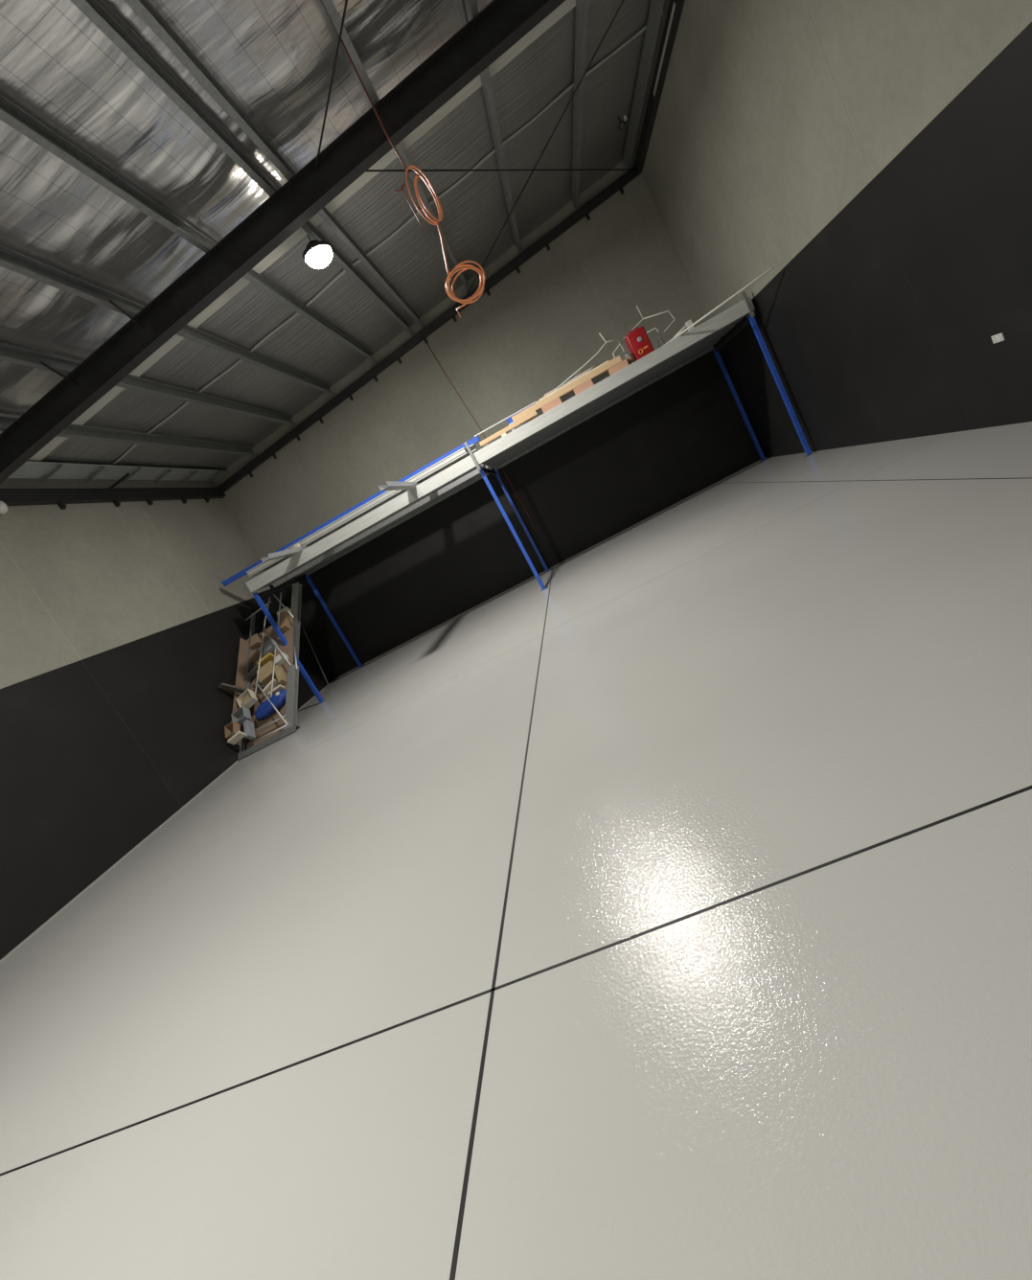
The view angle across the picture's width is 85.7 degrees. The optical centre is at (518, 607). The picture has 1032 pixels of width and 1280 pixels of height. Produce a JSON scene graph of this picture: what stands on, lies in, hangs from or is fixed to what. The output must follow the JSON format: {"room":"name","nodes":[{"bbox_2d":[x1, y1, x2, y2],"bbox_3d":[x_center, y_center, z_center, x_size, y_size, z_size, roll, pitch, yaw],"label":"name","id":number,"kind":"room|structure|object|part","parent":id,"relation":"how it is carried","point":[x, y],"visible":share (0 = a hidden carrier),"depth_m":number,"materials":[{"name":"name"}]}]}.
{"room":"warehouse interior","nodes":[
{"label":"warehouse interior","id":0,"kind":"room"},
{"bbox_2d":[0,478,333,959],"bbox_3d":[-7.067,1.478,4.695,0.180,6.029,19.380,-27,9,10],"label":"wall","id":1,"kind":"structure","parent":0,"point":[79,792],"depth_m":8.70,"materials":[{"name":"black paint"}]},
{"bbox_2d":[0,501,8,514],"bbox_3d":[-7.673,-1.480,8.214,0.190,0.190,0.180,-27,9,10],"label":"wall fitting","id":2,"kind":"object","parent":1,"relation":"attached to","point":[4,509],"visible":1,"depth_m":8.20,"materials":[{"name":"white plastic"}]},
{"bbox_2d":[41,463,63,481],"bbox_3d":[-7.604,-2.194,9.058,0.463,0.073,0.035,-27,9,10],"label":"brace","id":3,"kind":"structure","parent":1,"relation":"attached to","point":[58,467],"depth_m":9.04,"materials":[{"name":"metal"}]},
{"bbox_2d":[0,542,182,806],"bbox_3d":[-6.561,0.861,8.390,0.004,5.300,0.012,-27,9,10],"label":"trim","id":4,"kind":"structure","parent":1,"relation":"attached to","point":[0,542],"depth_m":8.41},
{"bbox_2d":[85,465,105,481],"bbox_3d":[-7.535,-2.378,9.895,0.463,0.073,0.035,-27,9,10],"label":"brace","id":5,"kind":"structure","parent":1,"relation":"attached to","point":[102,467],"depth_m":9.88,"materials":[{"name":"metal"}]},
{"bbox_2d":[0,487,226,509],"bbox_3d":[-8.085,-0.720,4.295,0.120,0.330,19.379,-27,9,10],"label":"beam","id":6,"kind":"structure","parent":1,"relation":"attached to","point":[61,497],"depth_m":10.09,"materials":[{"name":"metal"}]},
{"bbox_2d":[108,472,130,490],"bbox_3d":[-7.458,-2.350,10.367,0.452,0.175,0.015,-31,9,-17],"label":"brace","id":7,"kind":"object","parent":6,"relation":"attached to","point":[115,484],"visible":1,"depth_m":10.36,"materials":[{"name":"black paint"}]},
{"bbox_2d":[122,467,141,482],"bbox_3d":[-7.466,-2.562,10.732,0.463,0.073,0.035,-27,9,10],"label":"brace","id":8,"kind":"structure","parent":1,"relation":"attached to","point":[139,468],"depth_m":10.72,"materials":[{"name":"metal"}]},
{"bbox_2d":[154,468,172,482],"bbox_3d":[-7.398,-2.746,11.569,0.463,0.073,0.035,-27,9,10],"label":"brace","id":9,"kind":"structure","parent":1,"relation":"attached to","point":[170,469],"depth_m":11.56,"materials":[{"name":"metal"}]},
{"bbox_2d":[0,680,333,961],"bbox_3d":[-5.618,3.965,5.122,0.012,0.012,19.380,-27,9,10],"label":"baseboard","id":10,"kind":"structure","parent":1,"relation":"attached to","point":[332,680],"depth_m":7.42,"materials":[{"name":"grey"}]},
{"bbox_2d":[137,502,237,657],"bbox_3d":[-6.312,0.194,11.428,0.004,5.300,0.012,-27,9,10],"label":"trim","id":11,"kind":"structure","parent":1,"relation":"attached to","point":[138,502],"depth_m":11.29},
{"bbox_2d":[182,470,198,482],"bbox_3d":[-7.329,-2.930,12.407,0.463,0.073,0.035,-27,9,10],"label":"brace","id":12,"kind":"structure","parent":1,"relation":"attached to","point":[195,471],"depth_m":12.40,"materials":[{"name":"metal"}]},
{"bbox_2d":[205,471,221,482],"bbox_3d":[-7.260,-3.114,13.244,0.463,0.073,0.035,-27,9,10],"label":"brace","id":13,"kind":"structure","parent":1,"relation":"attached to","point":[217,473],"depth_m":13.23,"materials":[{"name":"metal"}]},
{"bbox_2d":[0,0,661,470],"bbox_3d":[-3.200,-4.300,3.108,11.460,1.090,19.380,-27,9,10],"label":"ceiling","id":14,"kind":"structure","parent":0,"point":[274,59],"depth_m":6.62,"materials":[{"name":"metal"}]},
{"bbox_2d":[617,114,627,130],"bbox_3d":[1.834,-8.632,9.868,0.190,0.208,0.040,-27,9,10],"label":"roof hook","id":15,"kind":"object","parent":14,"relation":"attached to","point":[625,116],"visible":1,"depth_m":9.86,"materials":[{"name":"metal"}]},
{"bbox_2d":[211,154,766,679],"bbox_3d":[-1.245,-3.781,13.107,11.880,7.148,0.180,-27,9,10],"label":"wall","id":16,"kind":"structure","parent":0,"point":[537,326],"depth_m":12.89,"materials":[{"name":"black paint"}]},
{"bbox_2d":[7,460,229,480],"bbox_3d":[-8.028,-1.164,4.193,0.450,0.057,19.380,-27,9,10],"label":"beam","id":17,"kind":"structure","parent":16,"relation":"attached to","point":[29,469],"depth_m":10.16,"materials":[{"name":"metal"}]},
{"bbox_2d":[217,165,641,492],"bbox_3d":[-2.447,-5.955,12.579,11.878,1.297,0.110,-27,9,10],"label":"beam","id":18,"kind":"structure","parent":16,"relation":"attached to","point":[627,177],"depth_m":12.44,"materials":[{"name":"metal"}]},
{"bbox_2d":[424,340,536,532],"bbox_3d":[-0.836,-3.924,12.921,0.264,5.031,0.021,-27,9,10],"label":"cable","id":19,"kind":"object","parent":16,"relation":"attached to","point":[424,340],"visible":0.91,"depth_m":12.84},
{"bbox_2d":[449,320,571,556],"bbox_3d":[-0.137,-3.809,12.916,0.008,6.015,0.003,-27,9,10],"label":"trim","id":20,"kind":"structure","parent":16,"relation":"attached to","point":[449,321],"depth_m":12.85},
{"bbox_2d":[333,457,767,680],"bbox_3d":[0.375,-0.753,13.536,11.868,0.030,0.020,-27,9,10],"label":"baseboard","id":21,"kind":"structure","parent":16,"relation":"attached to","point":[765,457],"depth_m":13.40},
{"bbox_2d":[566,231,689,494],"bbox_3d":[2.504,-5.305,12.371,0.008,6.305,0.003,-27,9,10],"label":"trim","id":22,"kind":"structure","parent":16,"relation":"attached to","point":[566,232],"depth_m":12.27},
{"bbox_2d":[0,421,1031,1279],"bbox_3d":[-0.350,1.419,4.130,12.280,0.200,19.780,-27,9,10],"label":"floor","id":23,"kind":"structure","parent":0,"point":[824,1073],"depth_m":2.37,"materials":[{"name":"concrete"}]},
{"bbox_2d":[230,582,301,759],"bbox_3d":[-5.064,1.136,11.473,1.357,2.617,3.073,-27,9,10],"label":"shelving unit","id":24,"kind":"object","parent":23,"relation":"on","point":[283,721],"visible":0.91,"depth_m":11.10,"materials":[{"name":"metal"}]},
{"bbox_2d":[224,721,240,739],"bbox_3d":[-5.329,2.295,10.352,0.224,0.310,0.299,-28,9,3],"label":"cardboard box","id":25,"kind":"object","parent":24,"relation":"in","point":[235,726],"visible":0.9,"depth_m":10.36,"materials":[{"name":"cardboard"}]},
{"bbox_2d":[218,682,250,693],"bbox_3d":[-5.534,1.583,10.844,0.130,0.469,0.473,-22,11,34],"label":"timber offcut","id":26,"kind":"object","parent":24,"relation":"in","point":[221,685],"visible":0.71,"depth_m":10.78,"materials":[{"name":"wood"}]},
{"bbox_2d":[227,731,246,745],"bbox_3d":[-5.208,2.405,10.262,0.302,0.199,0.139,-29,9,-4],"label":"timber offcut","id":27,"kind":"object","parent":24,"relation":"in","point":[239,735],"visible":1,"depth_m":10.23,"materials":[{"name":"wood"}]},
{"bbox_2d":[230,706,251,727],"bbox_3d":[-5.307,2.090,10.637,0.309,0.336,0.306,-28,9,0],"label":"box","id":28,"kind":"object","parent":24,"relation":"in","point":[243,713],"visible":0.84,"depth_m":10.62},
{"bbox_3d":[-5.544,1.653,11.163,0.042,1.903,1.994,-26,9,14],"label":"panel","id":29,"kind":"part","parent":24,"relation":"part of","materials":[{"name":"brown wood"}]},
{"bbox_2d":[236,688,257,708],"bbox_3d":[-5.298,1.797,10.843,0.368,0.371,0.316,-30,9,-8],"label":"cardboard box","id":30,"kind":"object","parent":24,"relation":"in","point":[253,699],"visible":0.77,"depth_m":10.81,"materials":[{"name":"cardboard"}]},
{"bbox_2d":[241,693,251,704],"bbox_3d":[-5.282,1.806,10.845,0.237,0.220,0.180,-30,9,-9],"label":"cardboard box","id":31,"kind":"object","parent":30,"relation":"in","point":[246,697],"visible":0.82,"depth_m":10.81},
{"bbox_3d":[-5.549,1.441,11.395,0.055,2.353,2.498,-26,9,14],"label":"rail","id":32,"kind":"part","parent":24,"relation":"part of","materials":[{"name":"metal"}]},
{"bbox_2d":[243,719,255,740],"bbox_3d":[-5.076,2.304,10.479,0.108,0.378,0.386,-28,9,-1],"label":"box","id":33,"kind":"object","parent":24,"relation":"in","point":[249,728],"visible":1,"depth_m":10.43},
{"bbox_2d":[243,664,260,682],"bbox_3d":[-5.489,1.387,11.374,0.491,0.273,0.118,-30,9,-13],"label":"timber offcut","id":34,"kind":"object","parent":24,"relation":"in","point":[253,672],"visible":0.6,"depth_m":11.35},
{"bbox_2d":[249,648,259,663],"bbox_3d":[-5.593,1.023,11.736,0.316,0.246,0.168,-30,9,-11],"label":"timber offcut","id":35,"kind":"object","parent":24,"relation":"in","point":[254,655],"visible":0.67,"depth_m":11.70,"materials":[{"name":"brown wood"}]},
{"bbox_2d":[246,633,263,650],"bbox_3d":[-5.676,0.746,11.951,0.306,0.308,0.287,-28,9,2],"label":"cardboard box","id":36,"kind":"object","parent":24,"relation":"in","point":[256,639],"visible":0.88,"depth_m":11.88,"materials":[{"name":"cardboard"}]},
{"bbox_2d":[251,685,265,688],"bbox_3d":[-5.205,1.598,11.203,0.356,0.221,0.110,-23,10,30],"label":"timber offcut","id":37,"kind":"object","parent":24,"relation":"in","point":[253,686],"visible":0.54,"depth_m":11.17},
{"bbox_2d":[256,652,274,666],"bbox_3d":[-5.234,1.085,11.516,0.360,0.214,0.155,-29,9,-2],"label":"timber offcut","id":38,"kind":"object","parent":24,"relation":"in","point":[269,656],"visible":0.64,"depth_m":11.47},
{"bbox_2d":[256,661,275,685],"bbox_3d":[-5.110,1.327,11.310,0.410,0.389,0.347,-29,9,-2],"label":"cardboard box","id":39,"kind":"object","parent":24,"relation":"in","point":[265,672],"visible":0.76,"depth_m":11.23,"materials":[{"name":"cardboard"}]},
{"bbox_2d":[257,637,278,657],"bbox_3d":[-5.279,0.841,11.724,0.445,0.334,0.263,-29,9,-6],"label":"timber offcut","id":40,"kind":"object","parent":24,"relation":"in","point":[268,646],"visible":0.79,"depth_m":11.66,"materials":[{"name":"wood"}]},
{"bbox_3d":[-5.038,1.446,11.308,1.144,2.031,2.181,-27,9,10],"label":"panel","id":41,"kind":"part","parent":24,"relation":"part of","materials":[{"name":"brown wood"}]},
{"bbox_2d":[261,679,278,695],"bbox_3d":[-4.942,1.578,11.069,0.366,0.249,0.137,-30,9,-13],"label":"timber offcut","id":42,"kind":"object","parent":24,"relation":"in","point":[267,688],"visible":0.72,"depth_m":11.03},
{"bbox_2d":[254,689,286,720],"bbox_3d":[-4.789,1.885,10.759,0.755,0.328,0.293,-28,9,0],"label":"bag","id":43,"kind":"object","parent":24,"relation":"in","point":[264,709],"visible":0.98,"depth_m":10.67,"materials":[{"name":"blue plastic"}]},
{"bbox_2d":[268,684,285,695],"bbox_3d":[-4.772,1.637,10.956,0.314,0.170,0.127,-28,9,0],"label":"timber offcut","id":44,"kind":"object","parent":24,"relation":"in","point":[280,687],"visible":0.77,"depth_m":10.91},
{"bbox_2d":[274,664,287,685],"bbox_3d":[-4.768,1.344,11.126,0.131,0.419,0.441,-30,9,-11],"label":"cardboard box","id":45,"kind":"object","parent":24,"relation":"in","point":[279,671],"visible":0.91,"depth_m":11.06,"materials":[{"name":"cardboard"}]},
{"bbox_2d":[274,651,289,665],"bbox_3d":[-4.847,1.050,11.356,0.251,0.246,0.214,-29,9,-2],"label":"cardboard box","id":46,"kind":"object","parent":24,"relation":"in","point":[280,660],"visible":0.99,"depth_m":11.31,"materials":[{"name":"white cardboard"}]},
{"bbox_2d":[276,611,290,633],"bbox_3d":[-5.034,0.303,11.919,0.223,0.395,0.406,-27,9,10],"label":"cardboard box","id":47,"kind":"object","parent":24,"relation":"in","point":[285,617],"visible":0.8,"depth_m":11.85,"materials":[{"name":"cardboard"}]},
{"bbox_2d":[276,606,291,615],"bbox_3d":[-5.091,0.098,12.070,0.265,0.168,0.156,-27,9,6],"label":"timber offcut","id":48,"kind":"object","parent":24,"relation":"in","point":[284,608],"visible":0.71,"depth_m":12.01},
{"bbox_3d":[-4.341,1.703,10.642,0.198,1.019,1.077,-26,9,16],"label":"rail","id":49,"kind":"part","parent":24,"relation":"part of","materials":[{"name":"metal"}]},
{"bbox_3d":[-4.646,1.025,11.561,0.040,0.428,1.165,-30,9,-12],"label":"tie rod","id":50,"kind":"part","parent":24,"relation":"part of","materials":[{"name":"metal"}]},
{"bbox_3d":[-4.939,0.349,12.284,0.212,1.614,1.266,-22,11,36],"label":"rail","id":51,"kind":"part","parent":24,"relation":"part of","materials":[{"name":"metal"}]},
{"bbox_2d":[299,620,329,685],"bbox_3d":[-5.179,1.028,13.942,0.032,1.992,0.826,-29,9,-2],"label":"rod","id":52,"kind":"object","parent":23,"relation":"on","point":[300,621],"visible":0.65,"depth_m":13.90,"materials":[{"name":"metal"}]},
{"bbox_2d":[449,568,552,1279],"bbox_3d":[0.051,1.113,4.020,0.016,0.011,19.360,-27,9,10],"label":"joint","id":53,"kind":"object","parent":23,"relation":"in","point":[479,1084],"depth_m":1.96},
{"bbox_2d":[0,785,1031,1176],"bbox_3d":[-0.545,1.738,2.282,11.880,0.011,0.013,-27,9,10],"label":"joint","id":54,"kind":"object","parent":23,"relation":"in","point":[1029,787],"depth_m":2.14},
{"bbox_2d":[242,291,815,705],"bbox_3d":[-0.118,-1.989,11.839,10.920,3.160,2.575,-27,9,10],"label":"storage rack","id":55,"kind":"object","parent":23,"relation":"on","point":[706,334],"visible":0.99,"depth_m":10.95,"materials":[{"name":"metal"}]},
{"bbox_2d":[260,543,314,562],"bbox_3d":[-4.361,-1.263,11.636,0.160,0.085,3.600,-27,9,10],"label":"channel","id":56,"kind":"object","parent":55,"relation":"on","point":[277,555],"visible":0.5,"depth_m":10.43,"materials":[{"name":"metal"}]},
{"bbox_3d":[-4.825,0.861,11.678,0.068,2.652,0.075,-27,9,10],"label":"post","id":57,"kind":"part","parent":55,"relation":"part of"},
{"bbox_3d":[-4.637,0.357,13.976,0.068,2.652,0.075,-27,9,10],"label":"post","id":58,"kind":"part","parent":55,"relation":"part of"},
{"bbox_2d":[378,480,422,490],"bbox_3d":[-2.030,-2.404,10.973,0.160,0.085,4.030,-27,9,10],"label":"channel","id":59,"kind":"object","parent":55,"relation":"on","point":[392,485],"visible":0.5,"depth_m":9.68,"materials":[{"name":"metal"}]},
{"bbox_2d":[246,447,468,576],"bbox_3d":[-3.313,-1.874,11.184,5.240,0.125,0.210,-27,9,10],"label":"metal beam","id":60,"kind":"object","parent":59,"relation":"on","point":[462,452],"visible":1,"depth_m":11.09,"materials":[{"name":"metal"}]},
{"bbox_2d":[263,443,477,571],"bbox_3d":[-3.220,-1.960,11.389,5.390,0.125,0.220,-27,9,10],"label":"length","id":61,"kind":"object","parent":59,"relation":"on","point":[472,446],"visible":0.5,"depth_m":11.29,"materials":[{"name":"metal"}]},
{"bbox_2d":[221,435,479,586],"bbox_3d":[-3.565,-1.921,11.416,6.328,0.120,0.080,-27,9,10],"label":"beam","id":62,"kind":"structure","parent":61,"relation":"on","point":[475,439],"depth_m":11.37,"materials":[{"name":"metal"}]},
{"bbox_3d":[-0.120,-1.518,10.769,0.068,2.652,0.075,-27,9,10],"label":"post","id":63,"kind":"part","parent":55,"relation":"part of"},
{"bbox_2d":[505,403,534,424],"bbox_3d":[0.672,-4.047,10.601,2.028,0.120,0.080,-27,9,10],"label":"beam","id":64,"kind":"structure","parent":55,"relation":"on","point":[510,420],"depth_m":10.73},
{"bbox_2d":[474,401,536,436],"bbox_3d":[-0.266,-3.647,10.765,1.360,0.041,0.028,-27,9,10],"label":"wooden plank","id":65,"kind":"object","parent":64,"relation":"on","point":[535,401],"visible":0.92,"depth_m":10.75,"materials":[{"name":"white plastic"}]},
{"bbox_2d":[538,366,595,400],"bbox_3d":[0.917,-4.236,10.539,1.200,0.026,0.050,-27,9,10],"label":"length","id":66,"kind":"object","parent":64,"relation":"on","point":[595,367],"visible":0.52,"depth_m":10.52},
{"bbox_2d":[543,363,598,395],"bbox_3d":[0.992,-4.304,10.518,1.160,0.026,0.050,-27,9,10],"label":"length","id":67,"kind":"object","parent":66,"relation":"on","point":[598,363],"visible":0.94,"depth_m":10.48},
{"bbox_3d":[0.068,-2.022,13.067,0.068,2.652,0.075,-27,9,10],"label":"post","id":68,"kind":"part","parent":55,"relation":"part of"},
{"bbox_2d":[541,396,562,412],"bbox_3d":[0.611,-3.729,10.278,0.380,0.125,0.195,-27,9,10],"label":"block","id":69,"kind":"object","parent":55,"relation":"on","point":[557,401],"visible":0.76,"depth_m":10.18,"materials":[{"name":"wood"}]},
{"bbox_2d":[508,370,609,431],"bbox_3d":[0.792,-3.928,10.617,2.120,0.200,0.200,-27,9,10],"label":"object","id":70,"kind":"object","parent":55,"relation":"on","point":[604,376],"visible":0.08,"depth_m":10.67,"materials":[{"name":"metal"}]},
{"bbox_2d":[572,379,594,395],"bbox_3d":[1.183,-4.018,10.167,0.360,0.125,0.195,-27,9,10],"label":"block","id":71,"kind":"object","parent":55,"relation":"on","point":[588,383],"visible":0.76,"depth_m":10.07,"materials":[{"name":"wood"}]},
{"bbox_2d":[555,333,626,402],"bbox_3d":[1.324,-4.512,10.314,1.522,0.784,0.317,-29,9,-3],"label":"frame","id":72,"kind":"object","parent":55,"relation":"on","point":[591,358],"visible":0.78,"depth_m":10.32,"materials":[{"name":"white metal"}]},
{"bbox_2d":[607,359,628,375],"bbox_3d":[1.798,-4.330,10.051,0.360,0.125,0.190,-27,9,10],"label":"block","id":73,"kind":"object","parent":55,"relation":"on","point":[624,363],"visible":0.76,"depth_m":9.96,"materials":[{"name":"wood"}]},
{"bbox_2d":[511,355,621,422],"bbox_3d":[0.864,-3.987,10.200,2.200,0.109,0.195,-27,9,10],"label":"board","id":74,"kind":"object","parent":73,"relation":"on","point":[604,368],"visible":0.8,"depth_m":10.11,"materials":[{"name":"wood"}]},
{"bbox_2d":[535,363,604,403],"bbox_3d":[0.939,-4.106,10.196,1.400,0.026,0.040,-27,9,9],"label":"wooden plank","id":75,"kind":"object","parent":74,"relation":"on","point":[604,363],"visible":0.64,"depth_m":10.18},
{"bbox_2d":[545,360,608,396],"bbox_3d":[1.071,-4.191,10.218,1.300,0.044,0.030,-27,9,10],"label":"wooden plank","id":76,"kind":"object","parent":74,"relation":"on","point":[607,360],"visible":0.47,"depth_m":10.18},
{"bbox_2d":[624,352,634,365],"bbox_3d":[2.032,-4.516,10.130,0.128,0.205,0.128,-27,9,10],"label":"tub","id":77,"kind":"object","parent":55,"relation":"on","point":[628,356],"visible":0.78,"depth_m":10.08,"materials":[{"name":"brown plastic"}]},
{"bbox_2d":[624,326,654,361],"bbox_3d":[2.193,-4.806,10.146,0.375,0.555,0.237,-27,9,10],"label":"case","id":78,"kind":"object","parent":55,"relation":"on","point":[638,343],"visible":0.79,"depth_m":10.05,"materials":[{"name":"plastic"}]},
{"bbox_3d":[2.051,-4.702,10.190,0.017,0.453,0.180,-27,9,10],"label":"panel","id":79,"kind":"part","parent":78,"relation":"part of","materials":[{"name":"red plastic"}]},
{"bbox_2d":[612,305,675,358],"bbox_3d":[2.291,-5.129,10.374,1.292,0.933,0.066,-27,9,10],"label":"frame","id":80,"kind":"object","parent":55,"relation":"on","point":[636,306],"visible":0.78,"depth_m":10.34,"materials":[{"name":"white metal"}]},
{"bbox_2d":[672,319,694,338],"bbox_3d":[2.877,-4.900,9.834,0.426,0.170,0.094,-26,9,12],"label":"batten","id":81,"kind":"object","parent":55,"relation":"on","point":[688,323],"visible":0.65,"depth_m":9.77,"materials":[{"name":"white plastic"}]},
{"bbox_2d":[661,267,773,346],"bbox_3d":[3.137,-4.848,9.155,0.036,0.040,2.296,-34,10,-31],"label":"pipe","id":82,"kind":"object","parent":55,"relation":"on","point":[770,268],"visible":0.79,"depth_m":8.91,"materials":[{"name":"white metal"}]},
{"bbox_3d":[4.826,-4.428,12.148,0.068,2.652,0.075,-27,9,10],"label":"post","id":83,"kind":"part","parent":55,"relation":"part of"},
{"bbox_3d":[4.638,-3.923,9.851,0.068,2.652,0.075,-27,9,10],"label":"post","id":84,"kind":"part","parent":55,"relation":"part of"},
{"bbox_3d":[-0.601,-3.078,10.538,0.100,0.050,0.140,-27,9,10],"label":"block","id":85,"kind":"object","parent":55,"relation":"on","visible":0},
{"bbox_2d":[479,410,537,446],"bbox_3d":[-0.197,-3.338,10.366,1.200,0.074,0.100,-27,9,10],"label":"board","id":86,"kind":"object","parent":85,"relation":"on","point":[533,414],"visible":1,"depth_m":10.32,"materials":[{"name":"wood"}]},
{"bbox_2d":[750,477,1031,482],"bbox_3d":[3.789,-0.778,3.298,0.012,0.011,19.360,-27,9,10],"label":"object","id":87,"kind":"structure","parent":23,"relation":"in","point":[1025,477],"depth_m":5.49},
{"bbox_2d":[633,0,1031,457],"bbox_3d":[3.276,-4.371,2.561,0.180,7.148,19.380,-27,9,10],"label":"wall","id":88,"kind":"structure","parent":0,"point":[754,164],"depth_m":6.34,"materials":[{"name":"black paint"}]},
{"bbox_2d":[0,0,565,483],"bbox_3d":[-2.903,-4.572,6.593,11.880,1.479,0.170,-27,9,10],"label":"rafter","id":89,"kind":"object","parent":88,"relation":"attached to","point":[501,24],"visible":1,"depth_m":6.56,"materials":[{"name":"black paint"}]},
{"bbox_2d":[0,414,257,456],"bbox_3d":[-7.085,-1.688,3.944,0.075,0.195,19.230,-27,9,10],"label":"roof purlin","id":90,"kind":"structure","parent":89,"relation":"on","point":[77,431],"depth_m":9.73,"materials":[{"name":"metal"}]},
{"bbox_2d":[0,342,297,425],"bbox_3d":[-6.057,-2.336,3.718,0.075,0.195,19.230,-27,9,10],"label":"roof purlin","id":91,"kind":"structure","parent":89,"relation":"on","point":[9,353],"depth_m":8.54,"materials":[{"name":"metal"}]},
{"bbox_2d":[40,360,78,386],"bbox_3d":[-5.683,-2.895,6.887,0.007,0.255,0.433,-27,9,7],"label":"brace","id":92,"kind":"object","parent":91,"relation":"attached to","point":[41,362],"visible":1,"depth_m":6.87,"materials":[{"name":"black paint"}]},
{"bbox_2d":[0,244,336,395],"bbox_3d":[-5.072,-2.957,3.500,0.075,0.195,19.230,-27,9,10],"label":"roof purlin","id":93,"kind":"structure","parent":89,"relation":"on","point":[11,260],"depth_m":6.61,"materials":[{"name":"metal"}]},
{"bbox_2d":[108,298,144,329],"bbox_3d":[-4.697,-3.517,6.670,0.007,0.255,0.433,-27,9,7],"label":"brace","id":94,"kind":"object","parent":93,"relation":"attached to","point":[110,301],"visible":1,"depth_m":6.65,"materials":[{"name":"black paint"}]},
{"bbox_2d":[0,93,378,363],"bbox_3d":[-4.036,-3.610,3.272,0.075,0.195,19.230,-27,9,10],"label":"roof purlin","id":95,"kind":"structure","parent":89,"relation":"on","point":[12,115],"depth_m":5.50,"materials":[{"name":"metal"}]},
{"bbox_2d":[69,0,413,335],"bbox_3d":[-3.184,-4.147,3.084,0.075,0.195,19.230,-27,9,10],"label":"roof purlin","id":96,"kind":"structure","parent":89,"relation":"on","point":[93,10],"depth_m":5.10,"materials":[{"name":"metal"}]},
{"bbox_2d":[302,234,332,268],"bbox_3d":[-2.728,-4.806,7.467,0.410,0.424,0.410,-27,9,10],"label":"lamp","id":97,"kind":"object","parent":96,"relation":"hanging from","point":[317,254],"visible":1,"depth_m":7.37,"materials":[{"name":"white"}]},
{"bbox_2d":[125,0,424,327],"bbox_3d":[-2.950,-4.295,3.033,0.075,0.195,19.230,-27,9,10],"label":"roof purlin","id":98,"kind":"structure","parent":89,"relation":"on","point":[143,9],"depth_m":5.34,"materials":[{"name":"metal"}]},
{"bbox_2d":[321,0,470,292],"bbox_3d":[-1.898,-4.958,2.800,0.075,0.195,19.230,-27,9,10],"label":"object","id":99,"kind":"structure","parent":89,"relation":"on","point":[328,4],"depth_m":5.92,"materials":[{"name":"metal"}]},
{"bbox_2d":[340,38,485,317],"bbox_3d":[-1.051,-4.250,5.481,0.435,2.670,0.134,-27,9,10],"label":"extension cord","id":100,"kind":"object","parent":99,"relation":"hanging from","point":[427,182],"visible":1,"depth_m":5.54,"materials":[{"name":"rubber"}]},
{"bbox_2d":[464,0,522,252],"bbox_3d":[-0.779,-5.664,2.554,0.075,0.195,19.230,-27,9,10],"label":"roof purlin","id":101,"kind":"structure","parent":89,"relation":"on","point":[471,8],"depth_m":7.99,"materials":[{"name":"metal"}]},
{"bbox_2d":[571,0,589,208],"bbox_3d":[0.407,-6.412,2.292,0.075,0.195,19.230,-27,9,10],"label":"roof purlin","id":102,"kind":"structure","parent":89,"relation":"on","point":[582,6],"depth_m":8.23,"materials":[{"name":"metal"}]},
{"bbox_2d":[622,0,664,168],"bbox_3d":[1.443,-7.065,2.064,0.075,0.195,19.230,-27,9,10],"label":"roof purlin","id":103,"kind":"structure","parent":89,"relation":"on","point":[656,6],"depth_m":8.88,"materials":[{"name":"metal"}]},
{"bbox_2d":[27,0,575,461],"bbox_3d":[-2.839,-5.203,7.338,11.460,1.084,0.740,-27,9,10],"label":"trim","id":104,"kind":"structure","parent":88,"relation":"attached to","point":[566,6],"depth_m":7.52,"materials":[{"name":"metal"}]},
{"bbox_2d":[112,11,662,465],"bbox_3d":[-2.698,-5.594,9.096,11.460,1.084,0.156,-27,9,10],"label":"beam","id":105,"kind":"structure","parent":88,"relation":"attached to","point":[645,27],"depth_m":8.93,"materials":[{"name":"metal"}]},
{"bbox_2d":[634,0,685,172],"bbox_3d":[1.690,-6.996,2.057,0.104,0.180,19.268,-27,9,10],"label":"beam","id":106,"kind":"structure","parent":88,"relation":"attached to","point":[674,10],"depth_m":8.82,"materials":[{"name":"metal"}]},
{"bbox_2d":[315,0,347,168],"bbox_3d":[-0.441,-5.712,2.926,0.022,0.497,7.910,-33,10,-30],"label":"rod","id":107,"kind":"object","parent":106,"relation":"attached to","point":[346,1],"visible":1,"depth_m":5.46,"materials":[{"name":"metal"}]},
{"bbox_2d":[365,168,636,171],"bbox_3d":[0.098,-7.069,8.978,0.022,0.487,7.792,-18,13,49],"label":"rod","id":108,"kind":"object","parent":106,"relation":"attached to","point":[549,169],"visible":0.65,"depth_m":8.47,"materials":[{"name":"metal"}]},
{"bbox_2d":[464,0,624,298],"bbox_3d":[0.364,-7.261,8.914,0.022,0.425,7.389,-33,10,-25],"label":"rod","id":109,"kind":"object","parent":106,"relation":"attached to","point":[622,2],"visible":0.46,"depth_m":8.44,"materials":[{"name":"metal"}]},
{"bbox_2d":[990,332,1005,343],"bbox_3d":[4.601,-2.588,5.340,0.021,0.075,0.130,-27,9,10],"label":"power outlet","id":110,"kind":"object","parent":88,"relation":"attached to","point":[998,337],"visible":1,"depth_m":5.33,"materials":[{"name":"white plastic"}]}
]}

